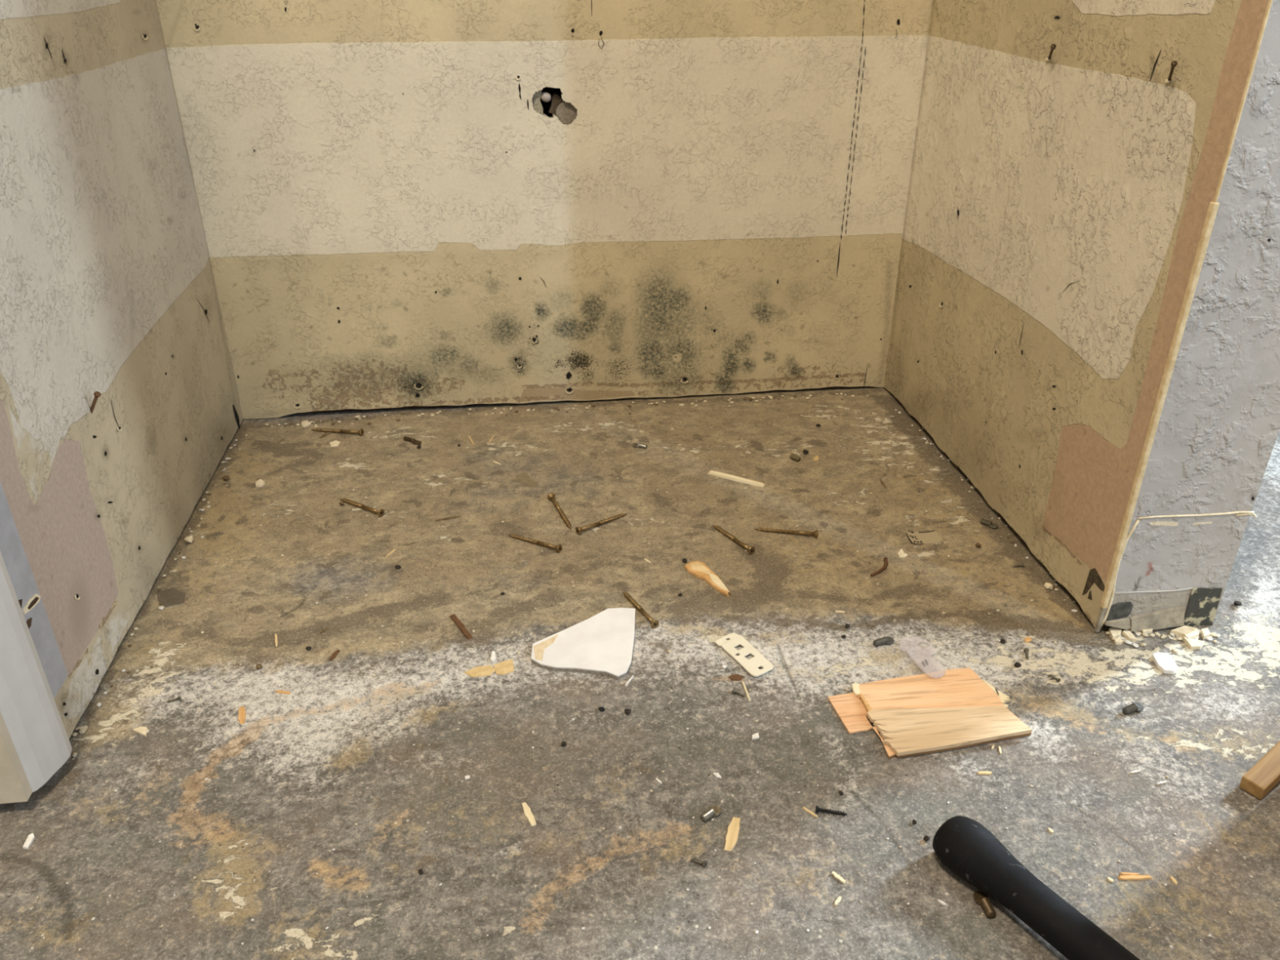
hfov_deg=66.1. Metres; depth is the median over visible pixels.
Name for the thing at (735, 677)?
scrap
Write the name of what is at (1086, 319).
wall
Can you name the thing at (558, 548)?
screw
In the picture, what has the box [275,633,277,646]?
wood splinter
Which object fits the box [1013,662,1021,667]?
crumb
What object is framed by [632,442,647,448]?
pin
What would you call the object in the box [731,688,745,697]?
screw
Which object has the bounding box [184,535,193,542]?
crumb
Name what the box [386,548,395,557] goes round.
wood splinter
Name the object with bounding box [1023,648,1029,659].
screw
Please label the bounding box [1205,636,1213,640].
crumb
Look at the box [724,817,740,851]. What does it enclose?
wood splinter
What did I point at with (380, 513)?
screw
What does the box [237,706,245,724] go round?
wood splinter
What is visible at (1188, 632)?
chunk
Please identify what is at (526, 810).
wood splinter
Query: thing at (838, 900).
wood splinter
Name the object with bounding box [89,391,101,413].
nail
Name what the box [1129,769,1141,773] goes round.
wood splinter
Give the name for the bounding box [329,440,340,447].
chip
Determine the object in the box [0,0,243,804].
wall
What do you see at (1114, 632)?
chunk
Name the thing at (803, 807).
wood splinter
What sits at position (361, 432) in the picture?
screw
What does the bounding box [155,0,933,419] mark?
wall
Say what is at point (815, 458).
chip
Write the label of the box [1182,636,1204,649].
chunk
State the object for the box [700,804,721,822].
pin
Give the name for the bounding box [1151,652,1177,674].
flake
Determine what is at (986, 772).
wood splinter
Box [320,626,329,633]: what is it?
wood splinter
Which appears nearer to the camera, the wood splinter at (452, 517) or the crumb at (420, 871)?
the crumb at (420, 871)
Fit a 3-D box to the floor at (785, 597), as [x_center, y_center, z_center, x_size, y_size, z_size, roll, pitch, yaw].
[-0.090,0.321,0.621,5.700,0.001,4.600,-3,29,-6]
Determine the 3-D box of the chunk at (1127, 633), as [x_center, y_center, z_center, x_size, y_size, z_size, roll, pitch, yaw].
[0.467,0.148,0.939,0.008,0.003,0.016,-3,29,-6]
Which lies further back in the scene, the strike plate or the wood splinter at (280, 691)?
the strike plate
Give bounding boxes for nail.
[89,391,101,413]
[870,556,888,576]
[1045,44,1056,61]
[1164,60,1177,83]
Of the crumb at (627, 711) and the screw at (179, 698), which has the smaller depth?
the crumb at (627, 711)
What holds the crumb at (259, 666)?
on the floor at (785, 597)
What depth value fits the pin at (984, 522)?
1.12 m
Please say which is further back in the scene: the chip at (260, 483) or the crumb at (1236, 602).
the chip at (260, 483)
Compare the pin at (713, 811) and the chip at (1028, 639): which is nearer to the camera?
the pin at (713, 811)
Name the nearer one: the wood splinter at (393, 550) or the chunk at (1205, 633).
the chunk at (1205, 633)
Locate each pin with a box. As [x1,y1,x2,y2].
[403,435,421,444]
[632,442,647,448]
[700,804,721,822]
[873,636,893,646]
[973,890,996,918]
[980,518,998,528]
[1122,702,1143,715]
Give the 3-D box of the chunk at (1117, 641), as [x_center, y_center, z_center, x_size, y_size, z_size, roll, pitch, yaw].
[0.452,0.152,0.932,0.006,0.003,0.010,7,29,12]
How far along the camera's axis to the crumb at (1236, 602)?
0.98 m
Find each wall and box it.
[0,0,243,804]
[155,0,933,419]
[883,0,1279,632]
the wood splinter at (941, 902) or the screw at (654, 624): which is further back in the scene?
the screw at (654, 624)
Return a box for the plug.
[790,453,800,461]
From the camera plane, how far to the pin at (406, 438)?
1.30 m
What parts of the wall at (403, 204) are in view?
sill plate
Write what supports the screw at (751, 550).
on the floor at (785, 597)
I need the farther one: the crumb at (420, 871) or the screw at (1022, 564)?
the screw at (1022, 564)
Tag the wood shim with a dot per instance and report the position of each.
(720, 474)
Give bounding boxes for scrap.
[464,665,495,677]
[493,659,514,675]
[531,607,635,679]
[728,673,743,680]
[827,667,1031,759]
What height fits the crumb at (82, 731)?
0.003 m
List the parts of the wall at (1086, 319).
sill plate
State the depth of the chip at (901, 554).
1.06 m
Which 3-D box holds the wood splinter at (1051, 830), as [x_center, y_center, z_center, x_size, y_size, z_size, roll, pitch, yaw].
[0.306,0.261,0.733,0.003,0.002,0.005,-12,31,-21]
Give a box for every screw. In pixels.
[167,695,181,702]
[311,427,364,435]
[339,497,384,516]
[508,533,562,552]
[547,493,571,528]
[575,513,626,534]
[623,591,658,628]
[690,858,706,867]
[712,524,755,554]
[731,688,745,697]
[754,527,817,537]
[815,805,847,816]
[1013,563,1024,567]
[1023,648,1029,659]
[1048,674,1060,682]
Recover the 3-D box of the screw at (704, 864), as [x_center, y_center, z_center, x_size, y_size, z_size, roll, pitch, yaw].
[0.042,0.273,0.706,0.012,0.005,0.005,18,33,30]
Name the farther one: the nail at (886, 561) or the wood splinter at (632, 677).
the nail at (886, 561)
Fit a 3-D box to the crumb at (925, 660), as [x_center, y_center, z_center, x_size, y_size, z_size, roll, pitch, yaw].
[0.260,0.162,0.904,0.033,0.007,0.066,-3,29,-6]
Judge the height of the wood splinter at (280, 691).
0.002 m
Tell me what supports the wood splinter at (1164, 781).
on the floor at (785, 597)
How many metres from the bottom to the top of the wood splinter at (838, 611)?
0.002 m
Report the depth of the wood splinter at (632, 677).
0.88 m
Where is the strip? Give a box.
[449,613,472,639]
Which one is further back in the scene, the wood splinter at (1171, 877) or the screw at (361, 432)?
the screw at (361, 432)
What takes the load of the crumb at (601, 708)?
on the floor at (785, 597)
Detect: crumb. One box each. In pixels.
[78,728,86,733]
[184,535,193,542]
[222,475,230,480]
[255,663,262,669]
[395,564,401,568]
[417,868,422,875]
[598,706,604,711]
[624,708,631,715]
[920,659,928,666]
[923,835,929,840]
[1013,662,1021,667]
[1044,582,1053,589]
[1124,640,1132,644]
[1172,648,1178,653]
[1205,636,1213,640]
[1233,600,1241,605]
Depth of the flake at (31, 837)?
0.72 m
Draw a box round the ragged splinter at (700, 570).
[684,560,731,597]
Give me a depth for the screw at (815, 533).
1.10 m
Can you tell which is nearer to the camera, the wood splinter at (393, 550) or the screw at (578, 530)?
the wood splinter at (393, 550)
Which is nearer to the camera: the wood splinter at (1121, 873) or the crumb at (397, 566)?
the wood splinter at (1121, 873)
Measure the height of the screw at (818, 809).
0.006 m
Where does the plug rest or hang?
on the floor at (785, 597)
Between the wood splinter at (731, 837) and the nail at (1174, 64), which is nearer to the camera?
the wood splinter at (731, 837)
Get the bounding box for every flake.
[22,832,35,848]
[490,650,495,662]
[712,773,721,777]
[751,732,759,739]
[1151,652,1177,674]
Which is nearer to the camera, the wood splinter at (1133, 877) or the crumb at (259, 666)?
the wood splinter at (1133, 877)
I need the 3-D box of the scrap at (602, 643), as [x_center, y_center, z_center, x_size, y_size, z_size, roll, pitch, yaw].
[-0.053,0.151,0.929,0.094,0.005,0.103,2,28,3]
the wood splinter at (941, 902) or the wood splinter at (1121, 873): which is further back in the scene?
the wood splinter at (1121, 873)
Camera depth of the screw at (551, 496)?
1.14 m
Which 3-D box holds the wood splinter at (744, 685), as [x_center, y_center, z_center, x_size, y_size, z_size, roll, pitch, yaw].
[0.094,0.186,0.870,0.002,0.002,0.026,-4,29,-7]
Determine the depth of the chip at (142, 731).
0.82 m
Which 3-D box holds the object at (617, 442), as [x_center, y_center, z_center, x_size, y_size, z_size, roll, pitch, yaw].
[0.022,0.125,0.983,1.025,0.001,0.771,0,28,0]
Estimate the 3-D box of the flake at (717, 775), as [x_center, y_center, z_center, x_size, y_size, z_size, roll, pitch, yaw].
[0.062,0.234,0.781,0.004,0.001,0.008,-18,33,-30]
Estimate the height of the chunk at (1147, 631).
0.004 m
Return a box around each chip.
[132,726,149,737]
[255,479,265,487]
[301,420,311,426]
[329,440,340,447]
[813,455,818,461]
[897,548,907,558]
[1024,635,1031,643]
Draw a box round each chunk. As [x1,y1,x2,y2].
[1108,626,1121,639]
[1113,636,1122,644]
[1121,629,1136,641]
[1140,628,1152,635]
[1169,625,1199,639]
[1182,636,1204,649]
[1200,627,1210,639]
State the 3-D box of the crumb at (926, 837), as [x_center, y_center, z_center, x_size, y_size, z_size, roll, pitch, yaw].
[0.211,0.263,0.725,0.004,0.004,0.005,18,33,30]
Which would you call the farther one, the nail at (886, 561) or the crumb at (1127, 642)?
the nail at (886, 561)
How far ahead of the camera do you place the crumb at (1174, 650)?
0.92 m
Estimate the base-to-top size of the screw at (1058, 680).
0.004 m
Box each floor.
[0,386,1279,959]
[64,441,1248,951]
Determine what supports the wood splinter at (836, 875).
on the floor at (785, 597)
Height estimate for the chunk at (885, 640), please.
0.007 m
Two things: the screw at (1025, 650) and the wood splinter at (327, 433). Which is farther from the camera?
the wood splinter at (327, 433)
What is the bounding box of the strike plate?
[714,632,773,676]
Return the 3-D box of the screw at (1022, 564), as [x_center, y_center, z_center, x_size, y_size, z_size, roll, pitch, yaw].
[0.402,0.091,1.044,0.012,0.005,0.005,-5,29,-8]
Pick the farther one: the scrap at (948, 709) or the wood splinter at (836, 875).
the scrap at (948, 709)
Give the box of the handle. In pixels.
[932,815,1140,959]
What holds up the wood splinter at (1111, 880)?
on the floor at (785, 597)
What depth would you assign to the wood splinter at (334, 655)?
0.91 m
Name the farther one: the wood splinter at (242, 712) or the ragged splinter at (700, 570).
the ragged splinter at (700, 570)
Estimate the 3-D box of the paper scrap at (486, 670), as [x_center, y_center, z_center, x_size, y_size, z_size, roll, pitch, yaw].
[-0.145,0.173,0.893,0.029,0.001,0.015,-3,29,-6]
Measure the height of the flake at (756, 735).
0.001 m
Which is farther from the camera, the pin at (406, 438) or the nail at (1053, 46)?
the pin at (406, 438)
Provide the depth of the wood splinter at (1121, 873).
0.70 m
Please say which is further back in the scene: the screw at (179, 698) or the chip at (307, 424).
the chip at (307, 424)
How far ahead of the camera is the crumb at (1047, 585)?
1.01 m
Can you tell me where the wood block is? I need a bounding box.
[1239,741,1279,799]
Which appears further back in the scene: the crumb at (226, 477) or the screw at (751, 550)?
the crumb at (226, 477)
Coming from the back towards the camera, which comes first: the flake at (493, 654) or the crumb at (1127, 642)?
the crumb at (1127, 642)
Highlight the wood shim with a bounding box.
[706,470,764,487]
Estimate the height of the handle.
0.036 m
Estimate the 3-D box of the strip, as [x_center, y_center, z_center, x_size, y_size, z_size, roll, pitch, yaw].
[-0.173,0.141,0.952,0.006,0.002,0.045,-17,33,-28]
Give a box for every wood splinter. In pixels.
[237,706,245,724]
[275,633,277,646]
[275,689,290,694]
[319,431,330,438]
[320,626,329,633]
[328,649,339,661]
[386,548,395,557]
[436,515,459,520]
[521,802,536,826]
[625,675,633,686]
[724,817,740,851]
[742,680,750,700]
[802,806,817,817]
[831,871,845,883]
[834,896,841,906]
[835,610,844,613]
[937,899,946,905]
[977,770,992,774]
[1047,827,1053,833]
[1106,876,1113,882]
[1118,874,1151,879]
[1120,872,1138,875]
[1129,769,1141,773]
[1155,780,1166,785]
[1169,875,1177,884]
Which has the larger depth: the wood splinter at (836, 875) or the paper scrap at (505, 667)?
the paper scrap at (505, 667)

